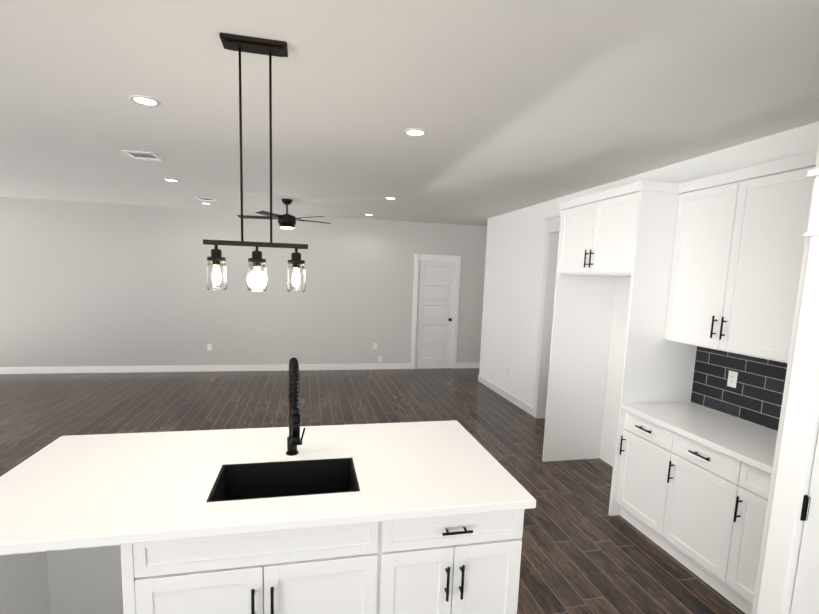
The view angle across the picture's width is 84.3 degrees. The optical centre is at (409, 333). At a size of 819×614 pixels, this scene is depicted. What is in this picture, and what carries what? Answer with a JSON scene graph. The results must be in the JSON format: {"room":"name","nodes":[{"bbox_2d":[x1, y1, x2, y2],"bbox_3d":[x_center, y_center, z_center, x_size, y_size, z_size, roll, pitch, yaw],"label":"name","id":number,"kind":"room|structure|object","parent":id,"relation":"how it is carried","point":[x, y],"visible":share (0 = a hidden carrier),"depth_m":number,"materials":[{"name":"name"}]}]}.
{"room":"kitchen","nodes":[
{"label":"kitchen","id":0,"kind":"room"},
{"bbox_2d":[0,197,486,366],"bbox_3d":[-2.912,-0.736,8.198,10.600,2.850,0.130,0,8,-13],"label":"wall","id":1,"kind":"structure","parent":0,"point":[93,284],"depth_m":7.97,"materials":[{"name":"paint"}]},
{"bbox_2d":[207,344,211,350],"bbox_3d":[-3.584,0.246,8.111,0.070,0.115,0.007,0,8,-13],"label":"electrical outlet","id":2,"kind":"object","parent":1,"relation":"attached to","point":[209,347],"visible":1,"depth_m":8.11,"materials":[{"name":"white plastic"}]},
{"bbox_2d":[0,363,479,373],"bbox_3d":[-2.943,0.629,8.304,10.600,0.115,0.014,0,8,-13],"label":"baseboard","id":3,"kind":"structure","parent":1,"relation":"attached to","point":[109,369],"depth_m":8.12,"materials":[{"name":"paint"}]},
{"bbox_2d":[415,259,455,367],"bbox_3d":[0.514,-0.371,8.953,0.752,2.148,0.114,0,8,-13],"label":"door","id":4,"kind":"structure","parent":1,"relation":"in","point":[435,302],"depth_m":8.97,"materials":[{"name":"white paint"}]},
{"bbox_2d":[411,254,460,368],"bbox_3d":[0.504,-0.421,8.999,0.940,2.250,0.148,0,8,-13],"label":"door frame","id":5,"kind":"structure","parent":1,"relation":"attached to","point":[417,257],"depth_m":8.91,"materials":[{"name":"paint"}]},
{"bbox_2d":[0,368,744,613],"bbox_3d":[-1.674,1.513,2.648,10.600,0.100,12.000,0,8,-13],"label":"floor","id":6,"kind":"structure","parent":0,"point":[583,551],"depth_m":5.38,"materials":[{"name":"brown wood"}]},
{"bbox_2d":[0,505,535,613],"bbox_3d":[-0.660,1.125,2.110,2.200,0.876,0.778,0,8,-13],"label":"kitchen island","id":7,"kind":"object","parent":6,"relation":"on","point":[437,563],"depth_m":1.85,"materials":[{"name":"wood"}]},
{"bbox_2d":[0,421,535,552],"bbox_3d":[-0.678,0.651,2.200,2.260,0.038,1.070,0,8,-13],"label":"island countertop","id":8,"kind":"structure","parent":7,"relation":"on","point":[76,489],"depth_m":1.99,"materials":[{"name":"white stone"}]},
{"bbox_2d":[200,453,363,504],"bbox_3d":[-0.559,0.794,2.081,0.644,0.279,0.394,0,8,-13],"label":"sink","id":9,"kind":"object","parent":8,"relation":"in","point":[289,476],"depth_m":2.22,"materials":[{"name":"black stone"}]},
{"bbox_2d":[284,357,303,456],"bbox_3d":[-0.569,0.373,2.216,0.080,0.518,0.246,0,8,-13],"label":"faucet","id":10,"kind":"object","parent":8,"relation":"on","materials":[{"name":"black metal"}]},
{"bbox_2d":[610,410,661,538],"bbox_3d":[2.005,1.054,3.359,0.607,0.876,0.539,0,8,-13],"label":"base cabinet","id":11,"kind":"object","parent":6,"relation":"on","point":[639,441],"depth_m":3.37,"materials":[{"name":"paint"}]},
{"bbox_2d":[650,430,725,584],"bbox_3d":[2.104,1.114,2.919,0.607,0.876,0.610,0,8,-13],"label":"base cabinet","id":12,"kind":"object","parent":6,"relation":"on","point":[688,500],"depth_m":2.92,"materials":[{"name":"paint"}]},
{"bbox_2d":[622,402,777,473],"bbox_3d":[2.118,0.669,2.795,0.637,0.039,1.577,0,8,-13],"label":"countertop","id":13,"kind":"structure","parent":12,"relation":"on","point":[741,440],"depth_m":2.97,"materials":[{"name":"white stone"}]},
{"bbox_2d":[710,458,771,613],"bbox_3d":[2.216,1.183,2.417,0.607,0.876,0.667,0,8,-13],"label":"base cabinet","id":14,"kind":"object","parent":6,"relation":"on","point":[745,490],"depth_m":2.57,"materials":[{"name":"paint"}]},
{"bbox_2d":[0,0,818,225],"bbox_3d":[-1.575,-1.411,2.269,10.600,0.100,12.000,0,8,-13],"label":"ceiling","id":15,"kind":"structure","parent":0,"point":[508,106],"depth_m":2.58,"materials":[{"name":"paint"}]},
{"bbox_2d":[121,150,164,161],"bbox_3d":[-2.432,-1.624,4.146,0.270,0.014,0.310,0,8,-13],"label":"ceiling vent","id":16,"kind":"object","parent":15,"relation":"in","point":[141,155],"visible":1,"depth_m":4.13,"materials":[{"name":"grey metal"}]},
{"bbox_2d":[129,95,160,105],"bbox_3d":[-1.615,-1.420,2.765,0.168,0.009,0.168,0,8,-13],"label":"recessed light","id":17,"kind":"object","parent":15,"relation":"in","point":[144,100],"visible":0.98,"depth_m":2.76,"materials":[{"name":"paint"}]},
{"bbox_2d":[163,179,179,181],"bbox_3d":[-2.773,-1.785,5.278,0.168,0.009,0.168,0,8,-13],"label":"recessed light","id":18,"kind":"object","parent":15,"relation":"in","point":[172,180],"visible":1,"depth_m":5.28,"materials":[{"name":"paint"}]},
{"bbox_2d":[194,197,217,201],"bbox_3d":[-2.974,-1.963,6.620,0.270,0.014,0.310,0,8,-13],"label":"ceiling vent","id":19,"kind":"object","parent":15,"relation":"in","point":[206,199],"visible":1,"depth_m":6.62,"materials":[{"name":"grey metal"}]},
{"bbox_2d":[203,32,307,291],"bbox_3d":[-0.707,-0.750,2.089,0.470,1.103,0.110,0,8,-13],"label":"pendant light","id":20,"kind":"object","parent":15,"relation":"hanging from","point":[216,272],"visible":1,"depth_m":2.08,"materials":[{"name":"brown metal"}]},
{"bbox_2d":[237,199,330,227],"bbox_3d":[-1.772,-1.715,6.471,1.317,0.388,1.310,0,8,-13],"label":"ceiling fan","id":21,"kind":"object","parent":15,"relation":"hanging from","point":[286,220],"visible":0.98,"depth_m":6.38,"materials":[{"name":"brown metal"}]},
{"bbox_2d":[404,128,426,135],"bbox_3d":[0.041,-1.420,3.199,0.168,0.009,0.168,0,8,-13],"label":"recessed light","id":22,"kind":"object","parent":15,"relation":"in","point":[414,132],"visible":0.98,"depth_m":3.19,"materials":[{"name":"paint"}]},
{"bbox_2d":[479,121,818,466],"bbox_3d":[2.248,-0.012,3.970,0.120,2.850,8.260,0,8,-13],"label":"wall","id":23,"kind":"structure","parent":0,"point":[514,259],"depth_m":6.19,"materials":[{"name":"paint"}]},
{"bbox_2d":[478,375,532,415],"bbox_3d":[1.677,1.022,6.488,0.148,0.115,3.444,0,8,-13],"label":"baseboard","id":24,"kind":"structure","parent":23,"relation":"attached to","point":[522,405],"depth_m":6.93,"materials":[{"name":"paint"}]},
{"bbox_2d":[533,214,560,417],"bbox_3d":[1.921,-0.103,5.425,0.196,2.634,1.240,0,8,-13],"label":"trim","id":25,"kind":"structure","parent":23,"relation":"attached to","point":[552,227],"depth_m":5.91,"materials":[{"name":"paint"}]},
{"bbox_2d":[556,180,677,277],"bbox_3d":[1.870,-0.842,3.908,0.647,0.685,1.035,0,8,-13],"label":"upper cabinet","id":26,"kind":"object","parent":23,"relation":"attached to","point":[625,230],"depth_m":3.52,"materials":[{"name":"paint"}]},
{"bbox_2d":[662,152,809,365],"bbox_3d":[2.247,-0.461,2.952,0.327,1.169,1.030,0,8,-13],"label":"upper cabinet","id":27,"kind":"object","parent":23,"relation":"attached to","point":[711,266],"depth_m":2.91,"materials":[{"name":"paint"}]},
{"bbox_2d":[778,150,817,365],"bbox_3d":[2.405,-0.364,2.247,0.327,1.169,0.667,0,8,-13],"label":"upper cabinet","id":28,"kind":"object","parent":23,"relation":"attached to","point":[811,159],"depth_m":2.54,"materials":[{"name":"paint"}]},
{"bbox_2d":[752,149,818,613],"bbox_3d":[1.752,0.388,0.749,0.120,2.850,2.140,0,8,-13],"label":"wall","id":29,"kind":"structure","parent":0,"point":[784,405],"depth_m":1.76,"materials":[{"name":"paint"}]},
{"bbox_2d":[756,168,818,613],"bbox_3d":[1.600,0.598,1.333,0.158,2.274,1.000,0,8,-13],"label":"door frame","id":30,"kind":"structure","parent":29,"relation":"attached to","point":[794,472],"depth_m":1.71,"materials":[{"name":"paint"}]},
{"bbox_2d":[790,431,818,613],"bbox_3d":[1.554,0.705,1.347,0.114,2.038,0.770,0,8,-13],"label":"pantry door","id":31,"kind":"structure","parent":29,"relation":"in","point":[805,599],"depth_m":1.69,"materials":[{"name":"white paint"}]}
]}

